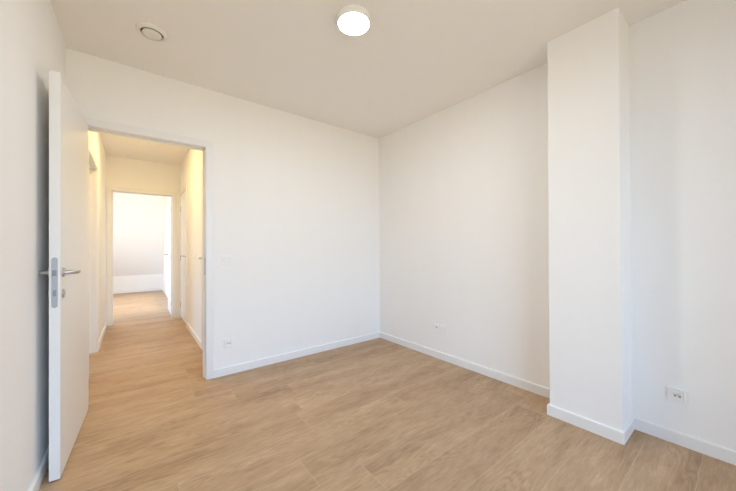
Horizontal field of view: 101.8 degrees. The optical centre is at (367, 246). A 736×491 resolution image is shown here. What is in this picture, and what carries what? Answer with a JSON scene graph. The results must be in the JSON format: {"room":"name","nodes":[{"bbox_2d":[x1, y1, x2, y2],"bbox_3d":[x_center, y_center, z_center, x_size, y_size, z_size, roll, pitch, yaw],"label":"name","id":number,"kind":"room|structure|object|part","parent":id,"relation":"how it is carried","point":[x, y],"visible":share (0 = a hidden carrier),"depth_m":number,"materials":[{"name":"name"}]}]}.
{"room":"empty bedroom","nodes":[
{"label":"empty bedroom","id":0,"kind":"room"},
{"bbox_2d":[0,0,65,490],"bbox_3d":[-0.851,-0.127,0.385,0.120,2.566,4.494,0,0,-38],"label":"wall","id":1,"kind":"structure","parent":0,"point":[32,44],"depth_m":1.29,"materials":[{"name":"paint"}]},
{"bbox_2d":[28,444,48,490],"bbox_3d":[-0.793,1.120,0.421,0.014,0.071,4.254,0,0,-38],"label":"baseboard","id":2,"kind":"structure","parent":1,"relation":"attached to","point":[35,485],"depth_m":1.47,"materials":[{"name":"white paint"}]},
{"bbox_2d":[89,131,105,340],"bbox_3d":[-3.124,-0.105,3.358,0.120,2.566,2.991,0,0,-38],"label":"wall","id":3,"kind":"structure","parent":0,"point":[95,141],"depth_m":3.86,"materials":[{"name":"paint"}]},
{"bbox_2d":[89,144,97,353],"bbox_3d":[-2.821,0.123,2.972,0.144,2.104,0.964,0,0,-38],"label":"door","id":4,"kind":"structure","parent":3,"relation":"in","point":[93,165],"depth_m":3.32,"materials":[{"name":"white paint"}]},
{"bbox_2d":[98,321,106,350],"bbox_3d":[-3.487,1.147,3.933,0.014,0.071,1.383,0,0,-38],"label":"baseboard","id":5,"kind":"structure","parent":3,"relation":"attached to","point":[105,325],"depth_m":3.81,"materials":[{"name":"white paint"}]},
{"bbox_2d":[113,274,162,290],"bbox_3d":[-6.697,-0.070,7.686,2.580,2.566,0.120,0,0,-38],"label":"wall","id":6,"kind":"structure","parent":0,"point":[132,282],"depth_m":8.01,"materials":[{"name":"paint"}]},
{"bbox_2d":[113,288,161,293],"bbox_3d":[-6.656,1.177,7.624,2.326,0.071,0.014,0,0,-38],"label":"baseboard","id":7,"kind":"structure","parent":6,"relation":"attached to","point":[149,289],"depth_m":8.00,"materials":[{"name":"white paint"}]},
{"bbox_2d":[113,192,166,275],"bbox_3d":[-6.238,-0.300,7.101,2.340,2.116,1.370,0,0,-38],"label":"wall","id":8,"kind":"structure","parent":0,"point":[138,219],"depth_m":7.48,"materials":[{"name":"paint"}]},
{"bbox_2d":[106,155,179,316],"bbox_3d":[-3.588,-0.096,4.818,0.949,2.566,0.120,0,0,-38],"label":"wall","id":9,"kind":"structure","parent":0,"point":[124,172],"depth_m":4.79,"materials":[{"name":"paint"}]},
{"bbox_2d":[106,186,176,325],"bbox_3d":[-3.824,0.139,5.118,0.934,2.099,0.909,0,0,-38],"label":"door","id":10,"kind":"structure","parent":9,"relation":"in","point":[172,204],"depth_m":4.84,"materials":[{"name":"white paint"}]},
{"bbox_2d":[163,149,201,339],"bbox_3d":[-3.523,-0.093,5.616,0.138,2.566,7.055,0,0,-38],"label":"wall","id":11,"kind":"structure","parent":0,"point":[190,167],"depth_m":4.01,"materials":[{"name":"paint"}]},
{"bbox_2d":[179,184,186,322],"bbox_3d":[-2.907,0.132,4.766,0.181,2.104,0.834,0,0,-38],"label":"door","id":12,"kind":"structure","parent":11,"relation":"in","point":[183,193],"depth_m":4.76,"materials":[{"name":"white paint"}]},
{"bbox_2d":[186,322,200,347],"bbox_3d":[-2.296,1.142,3.928,0.014,0.071,1.226,0,0,-38],"label":"baseboard","id":13,"kind":"structure","parent":11,"relation":"attached to","point":[188,326],"depth_m":3.86,"materials":[{"name":"white paint"}]},
{"bbox_2d":[198,165,202,349],"bbox_3d":[-1.627,0.119,3.133,0.181,2.104,0.864,0,0,-38],"label":"door","id":14,"kind":"structure","parent":11,"relation":"in","point":[201,165],"depth_m":3.42,"materials":[{"name":"white paint"}]},
{"bbox_3d":[-1.608,0.119,3.148,0.132,2.104,0.864,0,0,-38],"label":"frame","id":15,"kind":"part","parent":14,"relation":"part of","materials":[{"name":"white paint"}]},
{"bbox_2d":[66,48,379,369],"bbox_3d":[-1.022,-0.115,3.030,2.873,2.566,0.120,0,0,-38],"label":"wall","id":16,"kind":"structure","parent":0,"point":[296,197],"depth_m":3.00,"materials":[{"name":"paint"}]},
{"bbox_2d":[38,70,213,481],"bbox_3d":[-1.537,0.114,2.099,0.948,2.104,0.970,0,0,-38],"label":"door","id":17,"kind":"structure","parent":16,"relation":"in","point":[68,271],"depth_m":1.70,"materials":[{"name":"white paint"}]},
{"bbox_3d":[-1.658,0.131,1.540,0.063,0.047,0.168,0,0,-36],"label":"handle","id":18,"kind":"part","parent":17,"relation":"part of","materials":[{"name":"silver metal"}]},
{"bbox_3d":[-1.553,0.178,1.482,0.022,0.250,0.004,0,0,-36],"label":"lock plate","id":19,"kind":"part","parent":17,"relation":"part of","materials":[{"name":"silver metal"}]},
{"bbox_3d":[-1.574,0.131,1.600,0.063,0.047,0.168,0,0,-36],"label":"handle","id":20,"kind":"part","parent":17,"relation":"part of","materials":[{"name":"silver metal"}]},
{"bbox_3d":[-1.771,0.116,2.440,0.896,2.104,0.144,0,0,-38],"label":"frame","id":21,"kind":"part","parent":17,"relation":"part of","materials":[{"name":"white paint"}]},
{"bbox_2d":[222,256,230,264],"bbox_3d":[-1.291,0.122,2.732,0.081,0.081,0.013,0,0,-38],"label":"light switch","id":22,"kind":"object","parent":16,"relation":"attached to","point":[225,259],"visible":1,"depth_m":2.73,"materials":[{"name":"white plastic"}]},
{"bbox_2d":[224,338,233,348],"bbox_3d":[-1.274,0.885,2.739,0.081,0.081,0.013,0,0,-38],"label":"wall socket","id":23,"kind":"object","parent":16,"relation":"attached to","point":[228,343],"visible":1,"depth_m":2.74,"materials":[{"name":"white plastic"}]},
{"bbox_2d":[214,332,379,377],"bbox_3d":[-0.614,1.132,3.254,1.928,0.071,0.014,0,0,-38],"label":"baseboard","id":24,"kind":"structure","parent":16,"relation":"attached to","point":[245,366],"depth_m":3.09,"materials":[{"name":"white paint"}]},
{"bbox_2d":[50,0,685,164],"bbox_3d":[-2.923,-1.448,3.324,5.741,0.120,11.660,0,0,-38],"label":"ceiling","id":25,"kind":"structure","parent":0,"point":[416,60],"depth_m":2.11,"materials":[{"name":"paint"}]},
{"bbox_2d":[135,22,167,41],"bbox_3d":[-1.408,-1.391,1.949,0.170,0.020,0.170,0,0,-38],"label":"ceiling vent","id":26,"kind":"object","parent":25,"relation":"in","point":[152,32],"visible":1,"depth_m":1.93,"materials":[{"name":"white plastic"}]},
{"bbox_2d":[337,4,370,35],"bbox_3d":[-0.087,-1.383,1.834,0.206,0.048,0.206,0,0,-38],"label":"ceiling lamp","id":27,"kind":"object","parent":25,"relation":"attached to","point":[352,19],"visible":1,"depth_m":1.80,"materials":[{"name":"white paint"}]},
{"bbox_2d":[338,12,368,34],"bbox_3d":[-0.087,-1.363,1.834,0.188,0.008,0.188,0,0,-38],"label":"diffuser","id":28,"kind":"object","parent":27,"relation":"attached to","point":[350,23],"depth_m":1.82,"materials":[{"name":"white plastic"}]},
{"bbox_2d":[38,290,735,490],"bbox_3d":[-2.911,1.237,3.312,5.741,0.120,11.660,0,0,-38],"label":"floor","id":29,"kind":"structure","parent":0,"point":[378,414],"depth_m":1.84,"materials":[{"name":"brown wood"}]},
{"bbox_2d":[379,0,735,450],"bbox_3d":[1.505,-0.129,2.231,0.120,2.566,4.494,0,0,-38],"label":"wall","id":30,"kind":"structure","parent":0,"point":[464,209],"depth_m":1.90,"materials":[{"name":"paint"}]},
{"bbox_2d":[434,323,445,333],"bbox_3d":[0.743,0.846,3.097,0.013,0.081,0.152,0,0,-38],"label":"wall socket","id":31,"kind":"object","parent":30,"relation":"attached to","point":[440,328],"visible":1,"depth_m":3.09,"materials":[{"name":"white plastic"}]},
{"bbox_2d":[380,332,549,398],"bbox_3d":[0.789,1.125,3.038,0.014,0.071,2.086,0,0,-38],"label":"baseboard","id":32,"kind":"structure","parent":30,"relation":"attached to","point":[523,384],"depth_m":2.76,"materials":[{"name":"white paint"}]},
{"bbox_2d":[667,386,687,405],"bbox_3d":[1.804,0.870,1.743,0.013,0.081,0.084,0,0,-38],"label":"wall socket","id":33,"kind":"object","parent":30,"relation":"attached to","point":[675,395],"visible":1,"depth_m":1.74,"materials":[{"name":"white plastic"}]},
{"bbox_2d":[632,416,735,465],"bbox_3d":[2.224,1.111,1.206,0.014,0.071,1.769,0,0,-38],"label":"baseboard","id":34,"kind":"structure","parent":30,"relation":"attached to","point":[713,450],"depth_m":1.71,"materials":[{"name":"white paint"}]},
{"bbox_2d":[547,7,631,430],"bbox_3d":[1.462,-0.130,1.987,0.249,2.566,0.385,0,0,-38],"label":"wall column","id":35,"kind":"structure","parent":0,"point":[590,338],"depth_m":1.88,"materials":[{"name":"paint"}]},
{"bbox_2d":[547,403,634,444],"bbox_3d":[1.462,1.117,1.977,0.263,0.071,0.413,0,0,-38],"label":"baseboard","id":36,"kind":"structure","parent":35,"relation":"attached to","point":[621,437],"depth_m":1.86,"materials":[{"name":"white paint"}]}
]}

